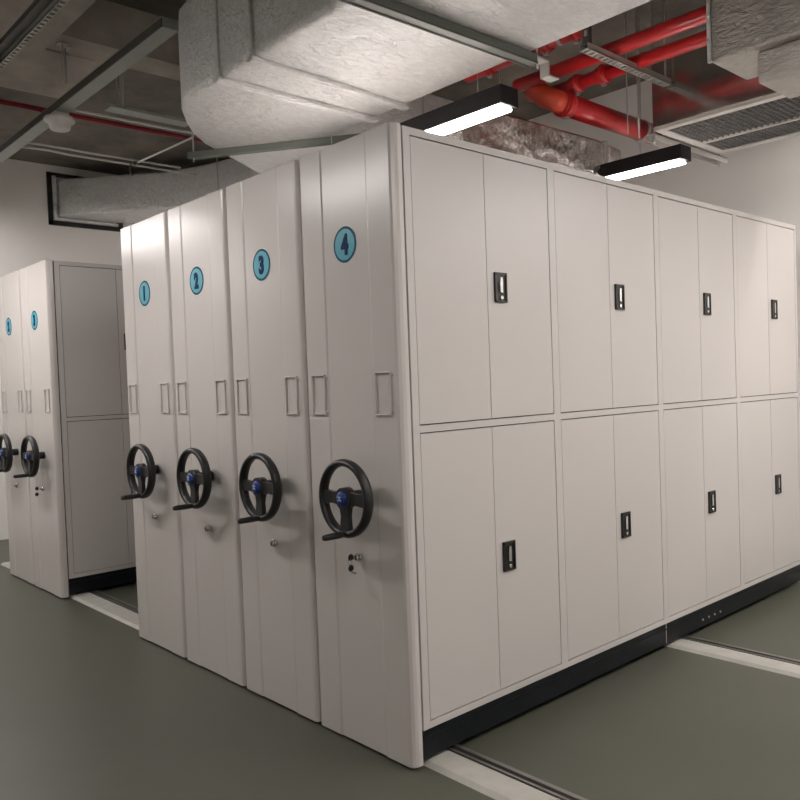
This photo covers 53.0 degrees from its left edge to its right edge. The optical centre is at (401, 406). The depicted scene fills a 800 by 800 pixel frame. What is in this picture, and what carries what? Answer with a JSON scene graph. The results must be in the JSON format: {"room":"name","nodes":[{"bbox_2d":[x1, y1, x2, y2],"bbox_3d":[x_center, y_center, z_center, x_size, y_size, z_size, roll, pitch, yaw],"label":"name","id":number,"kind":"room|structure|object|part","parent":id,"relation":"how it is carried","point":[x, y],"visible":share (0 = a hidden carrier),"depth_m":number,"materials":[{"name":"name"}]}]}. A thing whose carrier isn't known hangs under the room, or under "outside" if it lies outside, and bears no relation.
{"room":"archive storage room","nodes":[
{"label":"archive storage room","id":0,"kind":"room"},
{"bbox_2d":[0,159,135,539],"bbox_3d":[-4.966,-0.549,7.669,9.400,3.950,0.200,-4,2,-42],"label":"wall","id":1,"kind":"structure","parent":0,"point":[27,238],"depth_m":8.50,"materials":[{"name":"paint"}]},
{"bbox_2d":[46,171,122,231],"bbox_3d":[-3.507,-2.253,8.891,0.820,0.565,0.062,-4,2,-42],"label":"trim","id":2,"kind":"structure","parent":1,"relation":"attached to","point":[51,220],"depth_m":8.70,"materials":[{"name":"black plastic"}]},
{"bbox_2d":[51,175,117,226],"bbox_3d":[-3.501,-2.264,8.884,0.716,0.483,0.060,-4,2,-42],"label":"lining","id":3,"kind":"object","parent":1,"relation":"attached to","point":[54,187],"visible":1,"depth_m":8.66,"materials":[{"name":"metal"}]},
{"bbox_2d":[56,158,259,222],"bbox_3d":[-2.183,-2.305,8.586,3.247,0.400,0.972,-1,2,21],"label":"air duct","id":4,"kind":"object","parent":1,"relation":"attached to","point":[128,198],"visible":0.48,"depth_m":8.53,"materials":[{"name":"metal"}]},
{"bbox_2d":[0,99,204,143],"bbox_3d":[-1.972,-2.106,6.084,2.560,0.036,0.036,-4,2,-42],"label":"pipe","id":5,"kind":"object","parent":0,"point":[2,101],"visible":0.49,"depth_m":5.90,"materials":[{"name":"metal"}]},
{"bbox_2d":[137,137,191,162],"bbox_3d":[-1.936,-2.086,6.536,0.842,0.026,0.016,0,2,44],"label":"conduit","id":6,"kind":"object","parent":5,"relation":"attached to","point":[190,138],"visible":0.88,"depth_m":6.51,"materials":[{"name":"white metal"}]},
{"bbox_2d":[0,0,706,174],"bbox_3d":[-1.172,-2.633,3.352,9.800,0.200,11.700,-4,2,-42],"label":"ceiling","id":7,"kind":"structure","parent":0,"point":[144,91],"depth_m":6.96,"materials":[{"name":"concrete"}]},
{"bbox_2d":[0,0,103,98],"bbox_3d":[-0.279,-2.380,2.224,1.780,0.300,8.430,-4,2,-42],"label":"ceiling beam","id":8,"kind":"structure","parent":7,"relation":"attached to","point":[37,69],"depth_m":5.22,"materials":[{"name":"concrete"}]},
{"bbox_2d":[0,0,69,71],"bbox_3d":[-2.544,-2.103,4.860,0.090,0.250,4.222,-4,2,-42],"label":"cable tray","id":9,"kind":"object","parent":8,"relation":"hanging from","point":[39,13],"visible":1,"depth_m":4.23,"materials":[{"name":"silver metal"}]},
{"bbox_2d":[0,16,177,163],"bbox_3d":[-2.870,-2.256,5.984,0.096,0.590,4.920,-4,2,-42],"label":"cable trunking","id":10,"kind":"object","parent":7,"relation":"hanging from","point":[163,28],"visible":1,"depth_m":4.81,"materials":[{"name":"grey metal"}]},
{"bbox_2d":[43,111,75,132],"bbox_3d":[-2.290,-1.908,5.375,0.200,0.110,0.200,-4,2,-42],"label":"detector","id":11,"kind":"object","parent":10,"relation":"attached to","point":[61,122],"visible":1,"depth_m":5.32,"materials":[{"name":"white plastic"}]},
{"bbox_2d":[28,142,180,168],"bbox_3d":[-2.450,-2.087,6.670,1.320,0.018,0.028,-4,2,-42],"label":"conduit","id":12,"kind":"object","parent":10,"relation":"attached to","point":[33,143],"visible":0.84,"depth_m":6.64,"materials":[{"name":"white metal"}]},
{"bbox_2d":[129,161,134,175],"bbox_3d":[-2.263,-2.006,6.753,0.012,0.122,0.108,-4,2,-42],"label":"cable loop","id":13,"kind":"object","parent":12,"relation":"hanging from","point":[131,161],"visible":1,"depth_m":6.77,"materials":[{"name":"grey metal"}]},
{"bbox_2d":[23,146,196,175],"bbox_3d":[-2.445,-2.092,6.850,1.531,0.018,0.048,-4,2,-42],"label":"conduit","id":14,"kind":"object","parent":10,"relation":"attached to","point":[27,147],"visible":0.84,"depth_m":6.80,"materials":[{"name":"white"}]},
{"bbox_2d":[72,109,194,134],"bbox_3d":[-1.634,-2.117,6.202,1.900,0.020,0.020,-4,2,-42],"label":"conduit","id":15,"kind":"object","parent":10,"relation":"attached to","point":[76,110],"visible":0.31,"depth_m":5.88,"materials":[{"name":"white metal"}]},
{"bbox_2d":[47,0,179,80],"bbox_3d":[-0.546,-2.503,6.415,4.370,0.290,0.250,-4,2,-42],"label":"ceiling beam","id":16,"kind":"structure","parent":7,"relation":"attached to","point":[105,27],"depth_m":5.12,"materials":[{"name":"concrete"}]},
{"bbox_2d":[55,41,67,81],"bbox_3d":[-2.101,-2.133,4.973,0.060,0.230,0.060,-4,2,-42],"label":"rod","id":17,"kind":"object","parent":16,"relation":"hanging from","point":[61,44],"visible":1,"depth_m":4.97,"materials":[{"name":"silver metal"}]},
{"bbox_2d":[58,46,70,84],"bbox_3d":[-2.105,-2.134,5.030,0.060,0.230,0.060,-4,2,-42],"label":"rod","id":18,"kind":"object","parent":16,"relation":"hanging from","point":[66,48],"visible":1,"depth_m":5.03,"materials":[{"name":"silver metal"}]},
{"bbox_2d":[104,73,187,126],"bbox_3d":[-1.778,-2.304,5.619,0.600,0.550,0.110,-4,2,-42],"label":"rod bracket","id":19,"kind":"object","parent":7,"relation":"hanging from","point":[120,108],"visible":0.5,"depth_m":5.53,"materials":[{"name":"silver metal"}]},
{"bbox_2d":[216,157,218,189],"bbox_3d":[-1.731,-2.115,7.574,0.060,1.050,0.060,-4,2,-42],"label":"rod","id":20,"kind":"object","parent":7,"relation":"hanging from","point":[216,157],"visible":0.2,"depth_m":7.57,"materials":[{"name":"silver metal"}]},
{"bbox_2d":[186,0,423,162],"bbox_3d":[-0.601,-2.067,4.803,1.509,1.060,0.050,-2,2,13],"label":"support","id":21,"kind":"object","parent":7,"relation":"hanging from","point":[322,141],"visible":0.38,"depth_m":4.85,"materials":[{"name":"grey metal"}]},
{"bbox_3d":[-1.307,-2.046,4.965,0.009,1.060,0.009,-1,2,25],"label":"threaded rod","id":22,"kind":"part","parent":21,"relation":"part of","materials":[{"name":"silver metal"}]},
{"bbox_3d":[0.112,-2.093,4.641,0.009,1.050,0.009,-1,2,25],"label":"threaded rod","id":23,"kind":"part","parent":21,"relation":"part of","materials":[{"name":"silver metal"}]},
{"bbox_2d":[443,114,621,180],"bbox_3d":[0.723,-1.487,5.069,1.600,0.430,0.625,-4,2,-42],"label":"air duct","id":24,"kind":"object","parent":21,"relation":"hanging from","point":[505,132],"visible":0.2,"depth_m":4.76,"materials":[{"name":"metal"}]},
{"bbox_2d":[338,0,558,82],"bbox_3d":[0.168,-2.040,3.289,1.441,1.078,0.063,-4,2,-41],"label":"support","id":25,"kind":"object","parent":7,"relation":"hanging from","point":[394,10],"visible":1,"depth_m":3.31,"materials":[{"name":"grey metal"}]},
{"bbox_2d":[178,0,651,173],"bbox_3d":[0.773,-1.843,3.686,2.350,0.522,5.379,-4,2,-42],"label":"air duct","id":26,"kind":"object","parent":25,"relation":"on","point":[253,72],"visible":0.8,"depth_m":3.74,"materials":[{"name":"metal"}]},
{"bbox_2d":[331,74,517,144],"bbox_3d":[-0.019,-1.496,4.300,0.124,0.212,1.545,-4,2,-42],"label":"lamp","id":27,"kind":"object","parent":26,"relation":"hanging from","point":[500,99],"visible":0.56,"depth_m":3.87,"materials":[{"name":"black metal"}]},
{"bbox_2d":[427,105,510,134],"bbox_3d":[-0.015,-1.406,4.303,0.096,0.032,1.485,-4,2,-42],"label":"diffuser","id":28,"kind":"object","parent":27,"relation":"attached to","point":[469,115],"depth_m":3.90,"materials":[{"name":"white plastic"}]},
{"bbox_2d":[464,30,581,82],"bbox_3d":[0.753,-2.394,5.001,0.114,0.516,0.950,-4,2,-42],"label":"pipe","id":29,"kind":"object","parent":7,"relation":"hanging from","point":[575,37],"visible":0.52,"depth_m":4.88,"materials":[{"name":"red metal"}]},
{"bbox_2d":[524,18,661,144],"bbox_3d":[1.289,-2.252,5.341,1.225,0.860,0.292,-4,2,-42],"label":"pipe","id":30,"kind":"object","parent":7,"relation":"hanging from","point":[564,104],"visible":0.91,"depth_m":5.10,"materials":[{"name":"red metal"}]},
{"bbox_2d":[499,7,690,179],"bbox_3d":[1.144,-2.072,5.383,0.124,1.212,1.610,-4,2,-42],"label":"lamp","id":31,"kind":"object","parent":7,"relation":"hanging from","point":[679,154],"visible":0.33,"depth_m":4.95,"materials":[{"name":"black metal"}]},
{"bbox_2d":[607,159,685,179],"bbox_3d":[1.165,-1.482,5.401,0.096,0.032,1.550,-4,2,-42],"label":"diffuser","id":32,"kind":"object","parent":31,"relation":"attached to","point":[644,166],"depth_m":4.98,"materials":[{"name":"white plastic"}]},
{"bbox_2d":[579,0,670,86],"bbox_3d":[1.300,-2.306,4.626,0.875,0.710,0.056,-4,2,-42],"label":"support","id":33,"kind":"object","parent":7,"relation":"hanging from","point":[587,47],"visible":0.91,"depth_m":4.57,"materials":[{"name":"silver metal"}]},
{"bbox_2d":[513,5,705,92],"bbox_3d":[1.618,-2.026,4.091,0.084,0.084,2.640,-4,2,-42],"label":"pipe","id":34,"kind":"object","parent":33,"relation":"on","point":[697,17],"visible":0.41,"depth_m":4.44,"materials":[{"name":"red metal"}]},
{"bbox_2d":[551,29,706,95],"bbox_3d":[1.802,-2.007,4.218,0.120,0.129,2.580,-4,2,-42],"label":"pipe","id":35,"kind":"object","parent":33,"relation":"on","point":[602,75],"visible":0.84,"depth_m":4.64,"materials":[{"name":"red metal"}]},
{"bbox_3d":[1.608,-2.325,4.907,0.011,0.710,0.011,-3,2,-20],"label":"threaded rod","id":36,"kind":"part","parent":33,"relation":"part of","materials":[{"name":"silver metal"}]},
{"bbox_2d":[624,12,628,134],"bbox_3d":[1.443,-2.217,5.148,0.060,0.930,0.060,-4,2,-42],"label":"rod","id":37,"kind":"object","parent":7,"relation":"hanging from","point":[624,12],"visible":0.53,"depth_m":5.15,"materials":[{"name":"silver metal"}]},
{"bbox_2d":[635,7,638,137],"bbox_3d":[1.539,-2.223,5.236,0.060,0.930,0.060,-4,2,-42],"label":"rod","id":38,"kind":"object","parent":7,"relation":"hanging from","point":[635,7],"visible":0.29,"depth_m":5.24,"materials":[{"name":"silver metal"}]},
{"bbox_2d":[645,1,727,166],"bbox_3d":[1.929,-2.197,5.411,0.990,1.020,0.066,-4,2,-42],"label":"support","id":39,"kind":"object","parent":7,"relation":"hanging from","point":[654,138],"visible":0.74,"depth_m":5.34,"materials":[{"name":"silver metal"}]},
{"bbox_3d":[1.601,-2.176,5.112,0.027,1.020,0.027,-4,2,-42],"label":"threaded rod","id":40,"kind":"part","parent":39,"relation":"part of","materials":[{"name":"silver metal"}]},
{"bbox_3d":[1.946,-1.733,5.425,0.990,0.041,0.066,-4,2,-42],"label":"angle rail","id":41,"kind":"part","parent":39,"relation":"part of","materials":[{"name":"silver metal"}]},
{"bbox_2d":[651,46,799,153],"bbox_3d":[2.487,-1.963,4.684,0.875,0.424,1.750,-4,2,-42],"label":"ventilation unit","id":42,"kind":"object","parent":39,"relation":"on","point":[705,105],"visible":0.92,"depth_m":4.88,"materials":[{"name":"grey metal"}]},
{"bbox_3d":[2.486,-1.975,4.684,0.875,0.400,1.750,-4,2,-42],"label":"casing","id":43,"kind":"part","parent":42,"relation":"part of","materials":[{"name":"silver metal"}]},
{"bbox_2d":[654,92,799,153],"bbox_3d":[2.494,-1.763,4.690,0.875,0.024,1.734,-4,2,-42],"label":"grille","id":44,"kind":"object","parent":42,"relation":"attached to","point":[763,117],"depth_m":4.98,"materials":[{"name":"grey metal"}]},
{"bbox_2d":[706,0,799,97],"bbox_3d":[2.055,-1.994,2.871,0.377,1.280,1.847,-4,2,-42],"label":"air duct","id":45,"kind":"object","parent":7,"relation":"hanging from","point":[749,39],"visible":1,"depth_m":3.32,"materials":[{"name":"metal"}]},
{"bbox_2d":[0,539,799,799],"bbox_3d":[-1.022,1.513,3.478,9.800,0.200,11.700,-4,2,-42],"label":"floor","id":46,"kind":"structure","parent":0,"point":[92,708],"depth_m":3.41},
{"bbox_2d":[1,562,587,799],"bbox_3d":[-0.770,1.373,4.181,0.200,0.018,8.000,-4,2,-42],"label":"rail","id":47,"kind":"object","parent":46,"relation":"on","point":[497,780],"visible":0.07,"depth_m":3.02,"materials":[{"name":"grey metal"}]},
{"bbox_2d":[0,270,34,583],"bbox_3d":[-1.831,0.088,7.567,3.881,2.432,0.598,-4,2,-42],"label":"shelving unit","id":48,"kind":"object","parent":47,"relation":"on","point":[12,377],"visible":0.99,"depth_m":6.38,"materials":[{"name":"grey paint"}]},
{"bbox_2d":[13,260,136,597],"bbox_3d":[-1.414,0.087,7.112,3.885,2.432,0.609,-4,2,-42],"label":"shelving unit","id":49,"kind":"object","parent":47,"relation":"on","point":[77,440],"visible":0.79,"depth_m":5.92,"materials":[{"name":"grey paint"}]},
{"bbox_3d":[-2.671,0.167,5.977,0.049,2.432,0.598,-4,2,-42],"label":"panel","id":50,"kind":"part","parent":49,"relation":"part of","materials":[{"name":"grey paint"}]},
{"bbox_3d":[-2.294,-0.479,5.929,0.409,1.091,0.017,-4,2,-42],"label":"door","id":51,"kind":"part","parent":49,"relation":"part of","materials":[{"name":"grey paint"}]},
{"bbox_3d":[-1.123,0.017,6.992,3.600,2.298,0.018,-4,2,-42],"label":"door frame","id":52,"kind":"part","parent":49,"relation":"part of","materials":[{"name":"grey paint"}]},
{"bbox_3d":[-2.253,0.655,5.964,0.409,1.105,0.017,-4,2,-42],"label":"door","id":53,"kind":"part","parent":49,"relation":"part of","materials":[{"name":"grey paint"}]},
{"bbox_3d":[-1.270,1.227,7.242,3.604,0.124,0.587,-4,2,-42],"label":"frame","id":54,"kind":"part","parent":49,"relation":"part of","materials":[{"name":"black metal"}]},
{"bbox_3d":[-1.985,-0.499,6.211,0.421,1.091,0.017,-4,2,-42],"label":"door","id":55,"kind":"part","parent":49,"relation":"part of","materials":[{"name":"grey paint"}]},
{"bbox_3d":[-1.944,0.635,6.245,0.421,1.105,0.017,-4,2,-42],"label":"door","id":56,"kind":"part","parent":49,"relation":"part of","materials":[{"name":"grey paint"}]},
{"bbox_2d":[120,212,186,657],"bbox_3d":[-0.161,0.084,5.730,3.881,2.432,0.598,-4,2,-42],"label":"shelving unit","id":57,"kind":"object","parent":47,"relation":"on","point":[152,459],"visible":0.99,"depth_m":4.53,"materials":[{"name":"grey paint"}]},
{"bbox_2d":[167,189,246,685],"bbox_3d":[0.250,0.082,5.278,3.881,2.432,0.598,-4,2,-42],"label":"shelving unit","id":58,"kind":"object","parent":47,"relation":"on","point":[207,469],"visible":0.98,"depth_m":4.08,"materials":[{"name":"grey paint"}]},
{"bbox_2d":[226,160,321,721],"bbox_3d":[0.661,0.081,4.826,3.881,2.432,0.598,-4,2,-42],"label":"shelving unit","id":59,"kind":"object","parent":47,"relation":"on","point":[276,521],"visible":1,"depth_m":3.62,"materials":[{"name":"grey paint"}]},
{"bbox_2d":[299,122,799,767],"bbox_3d":[1.078,0.080,4.372,3.885,2.432,0.609,-4,2,-42],"label":"shelving unit","id":60,"kind":"object","parent":47,"relation":"on","point":[554,409],"visible":1,"depth_m":3.48,"materials":[{"name":"grey paint"}]},
{"bbox_3d":[-0.178,0.160,3.236,0.049,2.432,0.598,-4,2,-42],"label":"panel","id":61,"kind":"part","parent":60,"relation":"part of","materials":[{"name":"grey paint"}]},
{"bbox_3d":[0.198,-0.486,3.189,0.409,1.091,0.017,-4,2,-42],"label":"door","id":62,"kind":"part","parent":60,"relation":"part of","materials":[{"name":"grey paint"}]},
{"bbox_3d":[0.239,0.648,3.224,0.409,1.105,0.017,-4,2,-42],"label":"door","id":63,"kind":"part","parent":60,"relation":"part of","materials":[{"name":"grey paint"}]},
{"bbox_3d":[0.418,-0.500,3.371,0.075,0.124,0.013,-4,2,-42],"label":"door handle","id":64,"kind":"part","parent":60,"relation":"part of","materials":[{"name":"black plastic"}]},
{"bbox_3d":[0.460,0.633,3.405,0.075,0.124,0.013,-4,2,-42],"label":"door handle","id":65,"kind":"part","parent":60,"relation":"part of","materials":[{"name":"black plastic"}]},
{"bbox_3d":[0.507,-0.506,3.471,0.421,1.091,0.017,-4,2,-42],"label":"door","id":66,"kind":"part","parent":60,"relation":"part of","materials":[{"name":"grey paint"}]},
{"bbox_3d":[0.548,0.628,3.505,0.421,1.105,0.017,-4,2,-42],"label":"door","id":67,"kind":"part","parent":60,"relation":"part of","materials":[{"name":"grey paint"}]},
{"bbox_3d":[0.859,-0.528,3.790,0.421,1.091,0.017,-4,2,-42],"label":"door","id":68,"kind":"part","parent":60,"relation":"part of","materials":[{"name":"grey paint"}]},
{"bbox_3d":[0.900,0.606,3.825,0.421,1.105,0.017,-4,2,-42],"label":"door","id":69,"kind":"part","parent":60,"relation":"part of","materials":[{"name":"grey paint"}]},
{"bbox_3d":[1.222,1.220,4.502,3.604,0.124,0.587,-4,2,-42],"label":"frame","id":70,"kind":"part","parent":60,"relation":"part of","materials":[{"name":"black metal"}]},
{"bbox_3d":[1.083,-0.543,3.976,0.075,0.124,0.013,-4,2,-42],"label":"door handle","id":71,"kind":"part","parent":60,"relation":"part of","materials":[{"name":"black plastic"}]},
{"bbox_3d":[1.125,0.591,4.010,0.075,0.124,0.013,-4,2,-42],"label":"door handle","id":72,"kind":"part","parent":60,"relation":"part of","materials":[{"name":"black plastic"}]},
{"bbox_3d":[1.172,-0.548,4.075,0.421,1.091,0.017,-4,2,-42],"label":"door","id":73,"kind":"part","parent":60,"relation":"part of","materials":[{"name":"grey paint"}]},
{"bbox_3d":[1.214,0.585,4.110,0.421,1.105,0.017,-4,2,-42],"label":"door","id":74,"kind":"part","parent":60,"relation":"part of","materials":[{"name":"grey paint"}]},
{"bbox_3d":[1.524,-0.571,4.395,0.421,1.091,0.017,-4,2,-42],"label":"door","id":75,"kind":"part","parent":60,"relation":"part of","materials":[{"name":"grey paint"}]},
{"bbox_3d":[1.565,0.563,4.430,0.421,1.105,0.017,-4,2,-42],"label":"door","id":76,"kind":"part","parent":60,"relation":"part of","materials":[{"name":"grey paint"}]},
{"bbox_3d":[1.748,-0.586,4.580,0.075,0.124,0.013,-4,2,-42],"label":"door handle","id":77,"kind":"part","parent":60,"relation":"part of","materials":[{"name":"black plastic"}]},
{"bbox_3d":[1.790,0.548,4.615,0.075,0.124,0.013,-4,2,-42],"label":"door handle","id":78,"kind":"part","parent":60,"relation":"part of","materials":[{"name":"black plastic"}]},
{"bbox_3d":[1.837,-0.591,4.680,0.421,1.091,0.017,-4,2,-42],"label":"door","id":79,"kind":"part","parent":60,"relation":"part of","materials":[{"name":"grey paint"}]},
{"bbox_3d":[1.879,0.543,4.715,0.421,1.105,0.017,-4,2,-42],"label":"door","id":80,"kind":"part","parent":60,"relation":"part of","materials":[{"name":"grey paint"}]},
{"bbox_3d":[2.189,-0.613,5.000,0.421,1.091,0.017,-4,2,-42],"label":"door","id":81,"kind":"part","parent":60,"relation":"part of","materials":[{"name":"grey paint"}]},
{"bbox_3d":[2.230,0.520,5.035,0.421,1.105,0.017,-4,2,-42],"label":"door","id":82,"kind":"part","parent":60,"relation":"part of","materials":[{"name":"grey paint"}]},
{"bbox_3d":[2.413,-0.628,5.185,0.075,0.124,0.013,-4,2,-42],"label":"door handle","id":83,"kind":"part","parent":60,"relation":"part of","materials":[{"name":"black plastic"}]},
{"bbox_3d":[2.455,0.506,5.220,0.075,0.124,0.013,-4,2,-42],"label":"door handle","id":84,"kind":"part","parent":60,"relation":"part of","materials":[{"name":"black plastic"}]},
{"bbox_3d":[2.502,-0.633,5.285,0.421,1.091,0.017,-4,2,-42],"label":"door","id":85,"kind":"part","parent":60,"relation":"part of","materials":[{"name":"grey paint"}]},
{"bbox_3d":[2.544,0.500,5.320,0.421,1.105,0.017,-4,2,-42],"label":"door","id":86,"kind":"part","parent":60,"relation":"part of","materials":[{"name":"grey paint"}]},
{"bbox_2d":[663,635,799,677],"bbox_3d":[0.586,1.286,5.414,0.200,0.018,8.000,-4,2,-42],"label":"rail","id":87,"kind":"object","parent":46,"relation":"on","point":[735,654],"visible":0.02,"depth_m":4.13,"materials":[{"name":"grey metal"}]},
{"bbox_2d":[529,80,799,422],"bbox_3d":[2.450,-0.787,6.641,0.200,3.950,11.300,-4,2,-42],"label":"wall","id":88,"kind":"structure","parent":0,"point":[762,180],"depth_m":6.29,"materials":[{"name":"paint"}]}
]}

